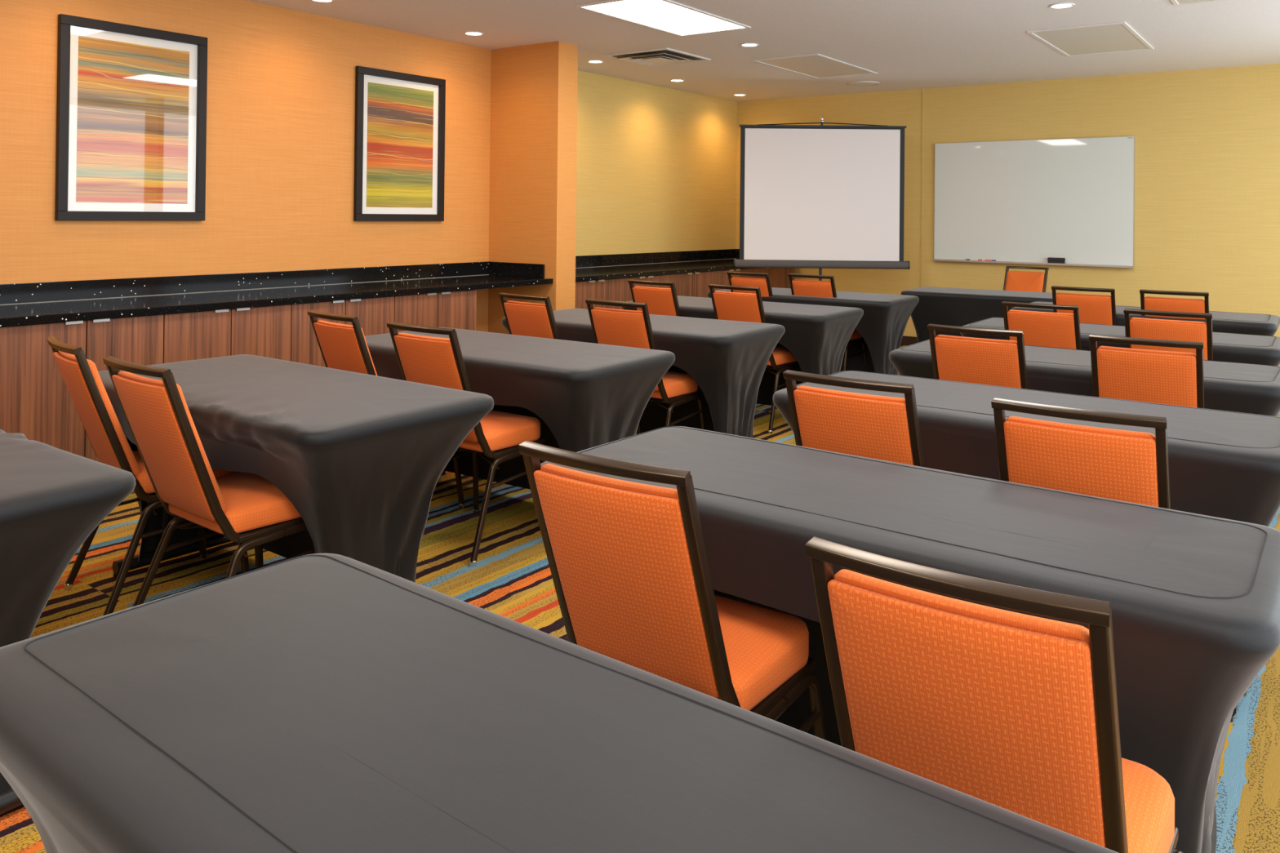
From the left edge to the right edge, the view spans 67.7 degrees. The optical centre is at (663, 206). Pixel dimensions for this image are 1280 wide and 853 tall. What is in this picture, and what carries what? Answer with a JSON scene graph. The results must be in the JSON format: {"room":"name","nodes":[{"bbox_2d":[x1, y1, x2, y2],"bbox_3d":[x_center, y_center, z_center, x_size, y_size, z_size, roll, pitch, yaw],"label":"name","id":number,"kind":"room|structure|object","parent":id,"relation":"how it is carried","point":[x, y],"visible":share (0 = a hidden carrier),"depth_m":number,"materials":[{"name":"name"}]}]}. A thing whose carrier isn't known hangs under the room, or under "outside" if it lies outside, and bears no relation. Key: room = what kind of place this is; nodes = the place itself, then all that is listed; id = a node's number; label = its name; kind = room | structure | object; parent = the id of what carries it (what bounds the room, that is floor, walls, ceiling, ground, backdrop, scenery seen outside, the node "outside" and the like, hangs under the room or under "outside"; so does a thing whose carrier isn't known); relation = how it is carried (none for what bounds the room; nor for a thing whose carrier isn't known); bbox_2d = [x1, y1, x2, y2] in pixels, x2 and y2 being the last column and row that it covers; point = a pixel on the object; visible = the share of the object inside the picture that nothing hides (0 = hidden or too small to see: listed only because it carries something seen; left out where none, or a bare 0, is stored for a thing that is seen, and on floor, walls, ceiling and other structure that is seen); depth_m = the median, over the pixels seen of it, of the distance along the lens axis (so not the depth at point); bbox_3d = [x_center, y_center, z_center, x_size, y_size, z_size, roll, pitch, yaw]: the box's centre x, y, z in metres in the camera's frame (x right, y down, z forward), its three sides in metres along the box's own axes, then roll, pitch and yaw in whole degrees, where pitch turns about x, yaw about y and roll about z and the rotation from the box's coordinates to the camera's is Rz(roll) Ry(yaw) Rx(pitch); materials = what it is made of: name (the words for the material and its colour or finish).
{"room":"conference room","nodes":[
{"label":"conference room","id":0,"kind":"room"},
{"bbox_2d":[0,0,491,332],"bbox_3d":[-3.909,0.003,4.620,0.235,2.710,8.200,0,-1,35],"label":"wall","id":1,"kind":"structure","parent":0,"point":[281,97],"depth_m":6.19,"materials":[{"name":"orange paint"}]},
{"bbox_2d":[54,13,208,220],"bbox_3d":[-3.071,-0.483,5.561,0.032,1.131,0.832,0,-1,35],"label":"framed picture","id":2,"kind":"object","parent":1,"relation":"attached to","point":[131,108],"visible":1,"depth_m":5.54,"materials":[{"name":"multicoloured paper"}]},
{"bbox_2d":[75,35,189,204],"bbox_3d":[-3.077,-0.483,5.565,0.001,0.927,0.628,0,-1,35],"label":"print","id":3,"kind":"object","parent":2,"relation":"attached to","point":[132,95],"depth_m":5.55},
{"bbox_2d":[0,261,488,304],"bbox_3d":[-3.346,0.466,5.193,0.019,0.108,6.599,0,-1,35],"label":"backsplash","id":4,"kind":"structure","parent":1,"relation":"attached to","point":[28,292],"depth_m":5.96,"materials":[{"name":"black stone"}]},
{"bbox_2d":[353,65,445,221],"bbox_3d":[-1.953,-0.444,7.134,0.032,1.107,0.816,0,-1,35],"label":"framed picture","id":5,"kind":"object","parent":1,"relation":"attached to","point":[399,137],"visible":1,"depth_m":7.11,"materials":[{"name":"multicoloured paper"}]},
{"bbox_2d":[366,81,433,208],"bbox_3d":[-1.959,-0.444,7.138,0.001,0.903,0.612,0,-1,35],"label":"print","id":6,"kind":"object","parent":5,"relation":"attached to","point":[400,115],"depth_m":7.12},
{"bbox_2d":[488,40,577,333],"bbox_3d":[-1.163,0.059,7.839,0.980,2.710,0.230,0,-1,35],"label":"wall pier","id":7,"kind":"object","parent":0,"point":[532,205],"visible":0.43,"depth_m":7.63,"materials":[{"name":"orange paint"}]},
{"bbox_2d":[0,345,1279,852],"bbox_3d":[0.094,1.445,4.290,7.150,0.100,12.580,0,-1,35],"label":"floor","id":8,"kind":"structure","parent":0,"point":[511,579],"depth_m":3.46,"materials":[{"name":"carpet"}]},
{"bbox_2d":[0,429,135,814],"bbox_3d":[-2.042,0.982,2.362,1.552,0.749,0.742,0,-1,35],"label":"banquet table","id":9,"kind":"object","parent":8,"relation":"on","point":[52,499],"visible":0.79,"depth_m":2.12,"materials":[{"name":"black fabric"}]},
{"bbox_2d":[0,314,163,462],"bbox_3d":[-3.128,0.965,4.914,0.696,0.807,0.758,0,-1,35],"label":"base cabinet","id":10,"kind":"object","parent":8,"relation":"on","point":[36,402],"visible":0.55,"depth_m":4.61,"materials":[{"name":"brown wood"}]},
{"bbox_2d":[0,261,552,326],"bbox_3d":[-3.063,0.487,4.991,0.714,0.148,6.599,0,-1,35],"label":"countertop","id":11,"kind":"structure","parent":10,"relation":"on","point":[46,302],"depth_m":5.82,"materials":[{"name":"black stone"}]},
{"bbox_2d":[46,335,249,616],"bbox_3d":[-1.823,0.911,3.363,0.573,0.912,0.496,1,-1,-44],"label":"banquet chair","id":12,"kind":"object","parent":8,"relation":"on","point":[81,376],"visible":0.5,"depth_m":3.16,"materials":[{"name":"orange fabric"}]},
{"bbox_2d":[57,350,141,476],"bbox_3d":[-1.932,0.706,3.259,0.199,0.418,0.334,1,-1,-44],"label":"cushion","id":13,"kind":"object","parent":12,"relation":"on","point":[68,366],"depth_m":3.16,"materials":[{"name":"orange fabric"}]},
{"bbox_2d":[102,355,315,607],"bbox_3d":[-1.375,0.912,2.962,0.496,0.912,0.573,0,-1,38],"label":"banquet chair","id":14,"kind":"object","parent":8,"relation":"on","point":[247,508],"visible":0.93,"depth_m":2.82,"materials":[{"name":"orange fabric"}]},
{"bbox_2d":[117,371,227,514],"bbox_3d":[-1.467,0.707,2.842,0.334,0.418,0.199,0,-1,38],"label":"cushion","id":15,"kind":"object","parent":14,"relation":"on","point":[146,403],"depth_m":2.78,"materials":[{"name":"orange fabric"}]},
{"bbox_2d":[162,304,291,363],"bbox_3d":[-2.691,0.975,5.529,0.696,0.807,0.748,0,-1,35],"label":"base cabinet","id":16,"kind":"object","parent":8,"relation":"on","point":[262,331],"visible":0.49,"depth_m":5.32,"materials":[{"name":"brown wood"}]},
{"bbox_2d":[97,354,493,582],"bbox_3d":[-1.385,0.997,3.363,1.552,0.750,0.740,0,-1,36],"label":"banquet table","id":17,"kind":"object","parent":8,"relation":"on","point":[362,458],"visible":0.67,"depth_m":2.98,"materials":[{"name":"black fabric"}]},
{"bbox_2d":[290,296,394,367],"bbox_3d":[-2.255,0.985,6.143,0.696,0.807,0.753,0,-1,35],"label":"base cabinet","id":18,"kind":"object","parent":8,"relation":"on","point":[373,314],"visible":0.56,"depth_m":5.85,"materials":[{"name":"brown wood"}]},
{"bbox_2d":[307,310,465,508],"bbox_3d":[-1.276,0.925,4.343,0.496,0.912,0.573,0,-1,42],"label":"banquet chair","id":19,"kind":"object","parent":8,"relation":"on","point":[344,347],"visible":0.26,"depth_m":4.14,"materials":[{"name":"orange fabric"}]},
{"bbox_2d":[316,320,377,375],"bbox_3d":[-1.376,0.721,4.230,0.334,0.418,0.199,0,-1,42],"label":"cushion","id":20,"kind":"object","parent":19,"relation":"on","point":[340,344],"depth_m":4.14,"materials":[{"name":"orange fabric"}]},
{"bbox_2d":[394,289,476,332],"bbox_3d":[-1.824,0.994,6.748,0.696,0.807,0.728,0,-1,35],"label":"base cabinet","id":21,"kind":"object","parent":8,"relation":"on","point":[450,309],"visible":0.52,"depth_m":6.57,"materials":[{"name":"brown wood"}]},
{"bbox_2d":[386,321,545,567],"bbox_3d":[-0.809,0.926,3.954,0.496,0.912,0.573,0,-1,36],"label":"banquet chair","id":22,"kind":"object","parent":8,"relation":"on","point":[428,360],"visible":0.62,"depth_m":3.79,"materials":[{"name":"orange fabric"}]},
{"bbox_2d":[397,333,483,431],"bbox_3d":[-0.896,0.722,3.831,0.334,0.418,0.199,0,-1,36],"label":"cushion","id":23,"kind":"object","parent":22,"relation":"on","point":[428,360],"depth_m":3.74,"materials":[{"name":"orange fabric"}]},
{"bbox_2d":[364,327,675,489],"bbox_3d":[-0.768,1.014,4.413,1.552,0.746,0.732,0,-1,34],"label":"banquet table","id":24,"kind":"object","parent":8,"relation":"on","point":[583,395],"visible":0.49,"depth_m":4.00,"materials":[{"name":"black fabric"}]},
{"bbox_2d":[498,292,559,339],"bbox_3d":[-0.605,0.942,5.411,0.496,0.912,0.573,0,-1,39],"label":"banquet chair","id":25,"kind":"object","parent":8,"relation":"on","point":[522,318],"visible":0.17,"depth_m":5.20,"materials":[{"name":"orange fabric"}]},
{"bbox_2d":[506,300,545,306],"bbox_3d":[-0.700,0.737,5.293,0.334,0.418,0.199,0,-1,39],"label":"cushion","id":26,"kind":"object","parent":25,"relation":"on","point":[508,303],"depth_m":5.23,"materials":[{"name":"orange fabric"}]},
{"bbox_2d":[0,553,1117,852],"bbox_3d":[-0.192,0.989,1.047,1.552,0.747,0.602,0,-1,38],"label":"banquet table","id":27,"kind":"object","parent":8,"relation":"on","point":[316,703],"visible":1,"depth_m":1.09,"materials":[{"name":"black fabric"}]},
{"bbox_2d":[574,278,618,309],"bbox_3d":[-0.885,1.017,8.168,0.811,0.807,0.633,0,-1,35],"label":"base cabinet","id":28,"kind":"object","parent":8,"relation":"on","point":[606,289],"visible":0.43,"depth_m":7.96,"materials":[{"name":"brown wood"}]},
{"bbox_2d":[575,248,749,281],"bbox_3d":[0.069,0.556,9.495,0.829,0.153,3.908,0,-1,35],"label":"countertop","id":29,"kind":"structure","parent":28,"relation":"on","point":[597,267],"depth_m":9.44,"materials":[{"name":"black stone"}]},
{"bbox_2d":[502,308,785,438],"bbox_3d":[-0.138,1.031,5.505,1.552,0.746,0.732,0,-1,33],"label":"banquet table","id":30,"kind":"object","parent":8,"relation":"on","point":[727,360],"visible":0.52,"depth_m":5.11,"materials":[{"name":"black fabric"}]},
{"bbox_2d":[618,274,669,309],"bbox_3d":[-0.481,1.026,8.737,0.811,0.807,0.758,0,-1,35],"label":"base cabinet","id":31,"kind":"object","parent":8,"relation":"on","point":[624,292],"visible":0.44,"depth_m":8.35,"materials":[{"name":"brown wood"}]},
{"bbox_2d":[585,298,706,435],"bbox_3d":[-0.101,0.944,5.093,0.496,0.912,0.573,0,-1,35],"label":"banquet chair","id":32,"kind":"object","parent":8,"relation":"on","point":[612,326],"visible":0.52,"depth_m":4.93,"materials":[{"name":"orange fabric"}]},
{"bbox_2d":[593,306,642,313],"bbox_3d":[-0.187,0.739,4.969,0.334,0.418,0.199,0,-1,35],"label":"cushion","id":33,"kind":"object","parent":32,"relation":"on","point":[596,310],"depth_m":4.89,"materials":[{"name":"orange fabric"}]},
{"bbox_2d":[627,279,681,316],"bbox_3d":[0.072,0.959,6.596,0.496,0.912,0.573,0,-1,38],"label":"banquet chair","id":34,"kind":"object","parent":8,"relation":"on","point":[660,301],"visible":0.25,"depth_m":6.38,"materials":[{"name":"orange fabric"}]},
{"bbox_2d":[634,285,671,289],"bbox_3d":[-0.021,0.754,6.477,0.334,0.418,0.199,0,-1,38],"label":"cushion","id":35,"kind":"object","parent":34,"relation":"on","point":[637,287],"depth_m":6.41,"materials":[{"name":"orange fabric"}]},
{"bbox_2d":[518,440,826,740],"bbox_3d":[0.023,0.917,1.959,0.496,0.912,0.573,0,-1,34],"label":"banquet chair","id":36,"kind":"object","parent":8,"relation":"on","point":[628,561],"visible":0.86,"depth_m":1.80,"materials":[{"name":"orange fabric"}]},
{"bbox_2d":[668,271,713,297],"bbox_3d":[-0.040,1.036,9.356,0.811,0.807,0.758,0,-1,35],"label":"base cabinet","id":37,"kind":"object","parent":8,"relation":"on","point":[689,284],"visible":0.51,"depth_m":9.14,"materials":[{"name":"brown wood"}]},
{"bbox_2d":[713,267,752,289],"bbox_3d":[0.400,1.046,9.976,0.811,0.807,0.758,0,-1,35],"label":"base cabinet","id":38,"kind":"object","parent":8,"relation":"on","point":[720,277],"visible":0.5,"depth_m":9.62,"materials":[{"name":"brown wood"}]},
{"bbox_2d":[621,295,863,405],"bbox_3d":[0.521,1.047,6.545,1.552,0.746,0.732,0,-1,34],"label":"banquet table","id":39,"kind":"object","parent":8,"relation":"on","point":[818,337],"visible":0.31,"depth_m":6.10,"materials":[{"name":"black fabric"}]},
{"bbox_2d":[726,271,773,297],"bbox_3d":[0.820,0.976,7.665,0.496,0.912,0.573,0,-1,39],"label":"banquet chair","id":40,"kind":"object","parent":8,"relation":"on","point":[764,284],"visible":0.13,"depth_m":7.44,"materials":[{"name":"orange fabric"}]},
{"bbox_2d":[732,276,765,279],"bbox_3d":[0.725,0.771,7.548,0.334,0.418,0.199,0,-1,39],"label":"cushion","id":41,"kind":"object","parent":40,"relation":"on","point":[734,277],"depth_m":7.48,"materials":[{"name":"orange fabric"}]},
{"bbox_2d":[708,284,804,434],"bbox_3d":[0.604,0.961,6.231,0.496,0.912,0.573,0,-1,39],"label":"banquet chair","id":42,"kind":"object","parent":8,"relation":"on","point":[731,306],"visible":0.35,"depth_m":6.05,"materials":[{"name":"orange fabric"}]},
{"bbox_2d":[715,290,756,295],"bbox_3d":[0.509,0.756,6.114,0.334,0.418,0.199,0,-1,39],"label":"cushion","id":43,"kind":"object","parent":42,"relation":"on","point":[717,293],"depth_m":6.04,"materials":[{"name":"orange fabric"}]},
{"bbox_2d":[751,267,794,288],"bbox_3d":[0.894,1.057,10.670,0.811,0.807,0.943,0,-1,35],"label":"base cabinet","id":44,"kind":"object","parent":8,"relation":"on","point":[779,277],"visible":0.11,"depth_m":10.51,"materials":[{"name":"brown wood"}]},
{"bbox_2d":[706,287,919,374],"bbox_3d":[1.173,1.062,7.591,1.552,0.746,0.732,0,-1,34],"label":"banquet table","id":45,"kind":"object","parent":8,"relation":"on","point":[882,326],"visible":0.3,"depth_m":7.13,"materials":[{"name":"black fabric"}]},
{"bbox_2d":[733,115,910,280],"bbox_3d":[1.591,0.264,9.653,1.753,2.379,0.632,1,-1,1],"label":"projection screen","id":46,"kind":"object","parent":8,"relation":"on","point":[821,196],"visible":0.84,"depth_m":9.56,"materials":[{"name":"white fabric"}]},
{"bbox_2d":[787,273,866,371],"bbox_3d":[1.276,0.979,7.463,0.496,0.912,0.573,0,-1,38],"label":"banquet chair","id":47,"kind":"object","parent":8,"relation":"on","point":[798,286],"visible":0.2,"depth_m":7.28,"materials":[{"name":"orange fabric"}]},
{"bbox_2d":[793,279,831,282],"bbox_3d":[1.184,0.774,7.344,0.334,0.418,0.199,0,-1,38],"label":"cushion","id":48,"kind":"object","parent":47,"relation":"on","point":[795,280],"depth_m":7.28,"materials":[{"name":"orange fabric"}]},
{"bbox_2d":[782,369,924,466],"bbox_3d":[0.650,0.931,2.837,0.496,0.912,0.573,0,-1,36],"label":"banquet chair","id":49,"kind":"object","parent":8,"relation":"on","point":[883,428],"visible":0.23,"depth_m":2.62,"materials":[{"name":"orange fabric"}]},
{"bbox_2d":[796,385,905,404],"bbox_3d":[0.563,0.726,2.714,0.334,0.418,0.199,0,-1,36],"label":"cushion","id":50,"kind":"object","parent":49,"relation":"on","point":[805,394],"depth_m":2.65,"materials":[{"name":"orange fabric"}]},
{"bbox_2d":[540,426,1279,852],"bbox_3d":[0.460,1.005,2.111,1.552,0.747,0.618,0,-1,36],"label":"banquet table","id":51,"kind":"object","parent":8,"relation":"on","point":[1193,599],"visible":0.51,"depth_m":1.83,"materials":[{"name":"black fabric"}]},
{"bbox_2d":[927,324,1028,389],"bbox_3d":[1.403,0.950,4.069,0.496,0.912,0.573,0,-1,35],"label":"banquet chair","id":52,"kind":"object","parent":8,"relation":"on","point":[990,362],"visible":0.3,"depth_m":3.86,"materials":[{"name":"orange fabric"}]},
{"bbox_2d":[936,334,1017,344],"bbox_3d":[1.317,0.745,3.946,0.334,0.418,0.199,0,-1,35],"label":"cushion","id":53,"kind":"object","parent":52,"relation":"on","point":[940,339],"depth_m":3.88,"materials":[{"name":"orange fabric"}]},
{"bbox_2d":[901,286,1057,342],"bbox_3d":[2.764,1.080,7.810,1.502,0.746,0.662,0,-1,32],"label":"banquet table","id":54,"kind":"object","parent":8,"relation":"on","point":[957,307],"visible":0.33,"depth_m":7.73,"materials":[{"name":"black fabric"}]},
{"bbox_2d":[804,536,1182,852],"bbox_3d":[0.500,0.916,1.410,0.496,0.912,0.573,0,-1,35],"label":"banquet chair","id":55,"kind":"object","parent":8,"relation":"on","point":[1014,712],"visible":0.72,"depth_m":1.21,"materials":[{"name":"orange fabric"}]},
{"bbox_2d":[833,568,1089,644],"bbox_3d":[0.414,0.712,1.286,0.334,0.418,0.199,0,-1,35],"label":"cushion","id":56,"kind":"object","parent":55,"relation":"on","point":[868,610],"depth_m":1.22,"materials":[{"name":"orange fabric"}]},
{"bbox_2d":[1003,266,1048,292],"bbox_3d":[3.188,1.008,8.593,0.496,0.912,0.573,0,-1,39],"label":"banquet chair","id":57,"kind":"object","parent":8,"relation":"on","point":[1018,281],"visible":0.17,"depth_m":8.73,"materials":[{"name":"orange fabric"}]},
{"bbox_2d":[773,370,1279,722],"bbox_3d":[1.175,1.021,3.136,1.552,0.747,0.662,0,-1,35],"label":"banquet table","id":58,"kind":"object","parent":8,"relation":"on","point":[1225,464],"visible":0.36,"depth_m":2.89,"materials":[{"name":"black fabric"}]},
{"bbox_2d":[1001,301,1081,350],"bbox_3d":[2.109,0.967,5.183,0.496,0.912,0.573,0,-1,36],"label":"banquet chair","id":59,"kind":"object","parent":8,"relation":"on","point":[1044,329],"visible":0.22,"depth_m":4.97,"materials":[{"name":"orange fabric"}]},
{"bbox_2d":[1008,309,1073,315],"bbox_3d":[2.021,0.762,5.061,0.334,0.418,0.199,0,-1,36],"label":"cushion","id":60,"kind":"object","parent":59,"relation":"on","point":[1011,313],"depth_m":4.99,"materials":[{"name":"orange fabric"}]},
{"bbox_2d":[991,397,1170,509],"bbox_3d":[1.108,0.932,2.447,0.496,0.912,0.573,0,-1,34],"label":"banquet chair","id":61,"kind":"object","parent":8,"relation":"on","point":[1117,464],"visible":0.22,"depth_m":2.23,"materials":[{"name":"orange fabric"}]},
{"bbox_2d":[1005,416,1155,441],"bbox_3d":[1.024,0.727,2.322,0.334,0.418,0.199,0,-1,34],"label":"cushion","id":62,"kind":"object","parent":61,"relation":"on","point":[1017,428],"depth_m":2.25,"materials":[{"name":"orange fabric"}]},
{"bbox_2d":[1051,285,1116,325],"bbox_3d":[2.863,0.985,6.405,0.496,0.912,0.573,0,-1,34],"label":"banquet chair","id":63,"kind":"object","parent":8,"relation":"on","point":[1092,308],"visible":0.24,"depth_m":6.18,"materials":[{"name":"orange fabric"}]},
{"bbox_2d":[1057,292,1111,297],"bbox_3d":[2.779,0.780,6.279,0.334,0.418,0.199,0,-1,34],"label":"cushion","id":64,"kind":"object","parent":63,"relation":"on","point":[1059,295],"depth_m":6.21,"materials":[{"name":"orange fabric"}]},
{"bbox_2d":[888,339,1279,416],"bbox_3d":[1.828,1.037,4.181,1.552,0.747,0.652,0,-1,35],"label":"banquet table","id":65,"kind":"object","parent":8,"relation":"on","point":[1228,386],"visible":0.19,"depth_m":3.91,"materials":[{"name":"black fabric"}]},
{"bbox_2d":[960,317,1279,366],"bbox_3d":[2.478,1.053,5.216,1.552,0.747,0.672,0,-1,35],"label":"banquet table","id":66,"kind":"object","parent":8,"relation":"on","point":[1227,347],"visible":0.15,"depth_m":4.90,"materials":[{"name":"black fabric"}]},
{"bbox_2d":[1010,301,1279,336],"bbox_3d":[3.192,1.071,6.376,1.552,0.747,0.692,0,-1,35],"label":"banquet table","id":67,"kind":"object","parent":8,"relation":"on","point":[1222,322],"visible":0.2,"depth_m":5.90,"materials":[{"name":"black fabric"}]},
{"bbox_2d":[1088,333,1204,408],"bbox_3d":[1.934,0.952,3.774,0.496,0.912,0.573,0,-1,33],"label":"banquet chair","id":68,"kind":"object","parent":8,"relation":"on","point":[1147,375],"visible":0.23,"depth_m":3.57,"materials":[{"name":"orange fabric"}]},
{"bbox_2d":[1097,346,1195,356],"bbox_3d":[1.852,0.747,3.647,0.334,0.418,0.199,0,-1,33],"label":"cushion","id":69,"kind":"object","parent":68,"relation":"on","point":[1103,351],"depth_m":3.58,"materials":[{"name":"orange fabric"}]},
{"bbox_2d":[1123,308,1213,360],"bbox_3d":[2.591,0.968,4.849,0.496,0.912,0.573,0,-1,34],"label":"banquet chair","id":70,"kind":"object","parent":8,"relation":"on","point":[1135,327],"visible":0.17,"depth_m":4.63,"materials":[{"name":"orange fabric"}]},
{"bbox_2d":[1130,317,1206,324],"bbox_3d":[2.506,0.764,4.724,0.334,0.418,0.199,0,-1,34],"label":"cushion","id":71,"kind":"object","parent":70,"relation":"on","point":[1134,321],"depth_m":4.65,"materials":[{"name":"orange fabric"}]},
{"bbox_2d":[1139,288,1208,319],"bbox_3d":[3.326,0.988,6.163,0.496,0.912,0.573,0,-1,34],"label":"banquet chair","id":72,"kind":"object","parent":8,"relation":"on","point":[1148,303],"visible":0.15,"depth_m":5.95,"materials":[{"name":"orange fabric"}]},
{"bbox_2d":[1145,296,1204,302],"bbox_3d":[3.242,0.783,6.038,0.334,0.418,0.199,0,-1,34],"label":"cushion","id":73,"kind":"object","parent":72,"relation":"on","point":[1148,299],"depth_m":5.96,"materials":[{"name":"orange fabric"}]},
{"bbox_2d":[575,70,737,256],"bbox_3d":[-0.314,0.085,9.775,0.120,2.710,3.910,0,-1,35],"label":"wall","id":74,"kind":"structure","parent":0,"point":[656,165],"depth_m":9.94,"materials":[{"name":"yellow paint"}]},
{"bbox_2d":[575,248,736,267],"bbox_3d":[-0.261,0.535,9.730,0.019,0.113,3.908,0,-1,35],"label":"backsplash","id":75,"kind":"structure","parent":74,"relation":"attached to","point":[581,261],"depth_m":9.90,"materials":[{"name":"black stone"}]},
{"bbox_2d":[248,0,1279,102],"bbox_3d":[0.122,-1.365,4.316,7.150,0.100,12.580,0,-1,35],"label":"ceiling","id":76,"kind":"structure","parent":0,"point":[909,44],"depth_m":7.14,"materials":[{"name":"paint"}]},
{"bbox_2d":[311,0,334,2],"bbox_3d":[-2.175,-1.318,6.083,0.156,0.005,0.156,0,-1,35],"label":"recessed light","id":77,"kind":"object","parent":76,"relation":"in","point":[319,1],"visible":1,"depth_m":6.12,"materials":[{"name":"white"}]},
{"bbox_2d":[463,31,484,35],"bbox_3d":[-1.425,-1.301,7.182,0.156,0.005,0.156,0,-1,35],"label":"recessed light","id":78,"kind":"object","parent":76,"relation":"in","point":[467,33],"visible":1,"depth_m":7.17,"materials":[{"name":"white"}]},
{"bbox_2d":[586,59,604,62],"bbox_3d":[-0.599,-1.281,8.447,0.156,0.005,0.156,0,-1,35],"label":"recessed light","id":79,"kind":"object","parent":76,"relation":"in","point":[591,60],"visible":1,"depth_m":8.44,"materials":[{"name":"white"}]},
{"bbox_2d":[603,47,711,66],"bbox_3d":[-0.049,-1.264,8.178,0.665,0.033,0.660,0,-1,35],"label":"ceiling vent","id":80,"kind":"object","parent":76,"relation":"in","point":[660,56],"visible":1,"depth_m":8.13,"materials":[{"name":"brown"}]},
{"bbox_2d":[575,0,751,36],"bbox_3d":[0.030,-1.291,6.516,0.610,0.010,1.220,0,-1,35],"label":"recessed light","id":81,"kind":"object","parent":76,"relation":"in","point":[669,16],"visible":1,"depth_m":6.49,"materials":[{"name":"white"}]},
{"bbox_2d":[669,79,684,81],"bbox_3d":[0.140,-1.264,9.578,0.156,0.005,0.156,0,-1,35],"label":"recessed light","id":82,"kind":"object","parent":76,"relation":"in","point":[671,80],"visible":1,"depth_m":9.57,"materials":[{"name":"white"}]},
{"bbox_2d":[733,93,746,96],"bbox_3d":[0.858,-1.246,10.675,0.156,0.005,0.156,0,-1,35],"label":"recessed light","id":83,"kind":"object","parent":76,"relation":"in","point":[738,95],"visible":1,"depth_m":10.69,"materials":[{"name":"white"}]},
{"bbox_2d":[739,42,759,46],"bbox_3d":[0.684,-1.277,7.547,0.156,0.005,0.156,0,-1,35],"label":"recessed light","id":84,"kind":"object","parent":76,"relation":"in","point":[748,44],"visible":1,"depth_m":7.53,"materials":[{"name":"white"}]},
{"bbox_2d":[751,53,877,78],"bbox_3d":[1.394,-1.258,8.625,0.630,0.010,1.260,0,-1,35],"label":"ceiling panel","id":85,"kind":"object","parent":76,"relation":"in","point":[817,65],"visible":1,"depth_m":8.57,"materials":[{"name":"white"}]},
{"bbox_2d":[848,80,879,86],"bbox_3d":[2.032,-1.243,9.668,0.314,0.009,0.314,0,-1,35],"label":"ceiling speaker","id":86,"kind":"object","parent":76,"relation":"attached to","point":[861,83],"visible":1,"depth_m":9.64,"materials":[{"name":"paint"}]},
{"bbox_2d":[849,82,878,85],"bbox_3d":[2.032,-1.244,9.668,0.300,0.008,0.300,0,-1,35],"label":"grille","id":87,"kind":"object","parent":86,"relation":"attached to","point":[851,83],"depth_m":9.66,"materials":[{"name":"paint"}]},
{"bbox_2d":[1048,2,1075,8],"bbox_3d":[2.528,-1.272,6.052,0.156,0.005,0.156,0,-1,35],"label":"recessed light","id":88,"kind":"object","parent":76,"relation":"in","point":[1063,5],"visible":1,"depth_m":6.04,"materials":[{"name":"white"}]},
{"bbox_2d":[1026,21,1154,56],"bbox_3d":[3.253,-1.253,7.218,0.650,0.010,1.240,0,-1,35],"label":"ceiling panel","id":89,"kind":"object","parent":76,"relation":"in","point":[1116,37],"visible":1,"depth_m":7.17,"materials":[{"name":"white"}]},
{"bbox_2d":[1170,0,1226,5],"bbox_3d":[3.284,-1.267,5.570,0.610,0.010,0.610,0,-1,35],"label":"ceiling panel","id":90,"kind":"object","parent":76,"relation":"in","point":[1176,2],"visible":1,"depth_m":5.89,"materials":[{"name":"white"}]},
{"bbox_2d":[1176,0,1209,4],"bbox_3d":[3.284,-1.269,5.570,0.554,0.004,0.554,0,-1,35],"label":"diffuser","id":91,"kind":"object","parent":90,"relation":"attached to","point":[1178,2],"depth_m":5.89,"materials":[{"name":"beige"}]},
{"bbox_2d":[735,63,1279,366],"bbox_3d":[3.718,0.122,9.380,7.150,2.710,0.120,0,-1,35],"label":"wall","id":92,"kind":"structure","parent":0,"point":[1207,140],"depth_m":8.79,"materials":[{"name":"yellow paint"}]},
{"bbox_2d":[900,335,917,346],"bbox_3d":[4.017,1.427,9.065,6.050,0.100,0.012,0,-1,35],"label":"baseboard","id":93,"kind":"structure","parent":92,"relation":"attached to","point":[906,340],"depth_m":10.07,"materials":[{"name":"brown wood"}]},
{"bbox_2d":[920,88,924,287],"bbox_3d":[2.720,0.068,10.013,0.020,2.610,0.006,0,-1,35],"label":"trim","id":94,"kind":"structure","parent":92,"relation":"attached to","point":[922,118],"depth_m":10.01,"materials":[{"name":"gold metal"}]},
{"bbox_2d":[932,136,1134,268],"bbox_3d":[3.575,-0.043,9.352,1.884,1.221,0.076,0,-1,35],"label":"whiteboard","id":95,"kind":"object","parent":92,"relation":"attached to","point":[1027,202],"visible":1,"depth_m":9.32,"materials":[{"name":"white ceramic"}]},
{"bbox_2d":[932,258,1133,268],"bbox_3d":[3.567,0.557,9.343,1.878,0.022,0.076,0,-1,35],"label":"tray","id":96,"kind":"object","parent":95,"relation":"on","point":[1019,261],"depth_m":9.18,"materials":[{"name":"silver metal"}]},
{"bbox_2d":[1047,257,1065,263],"bbox_3d":[3.784,0.522,9.181,0.154,0.055,0.048,0,-1,35],"label":"eraser","id":97,"kind":"object","parent":95,"relation":"on","point":[1051,260],"visible":1,"depth_m":9.16,"materials":[{"name":"grey fabric"}]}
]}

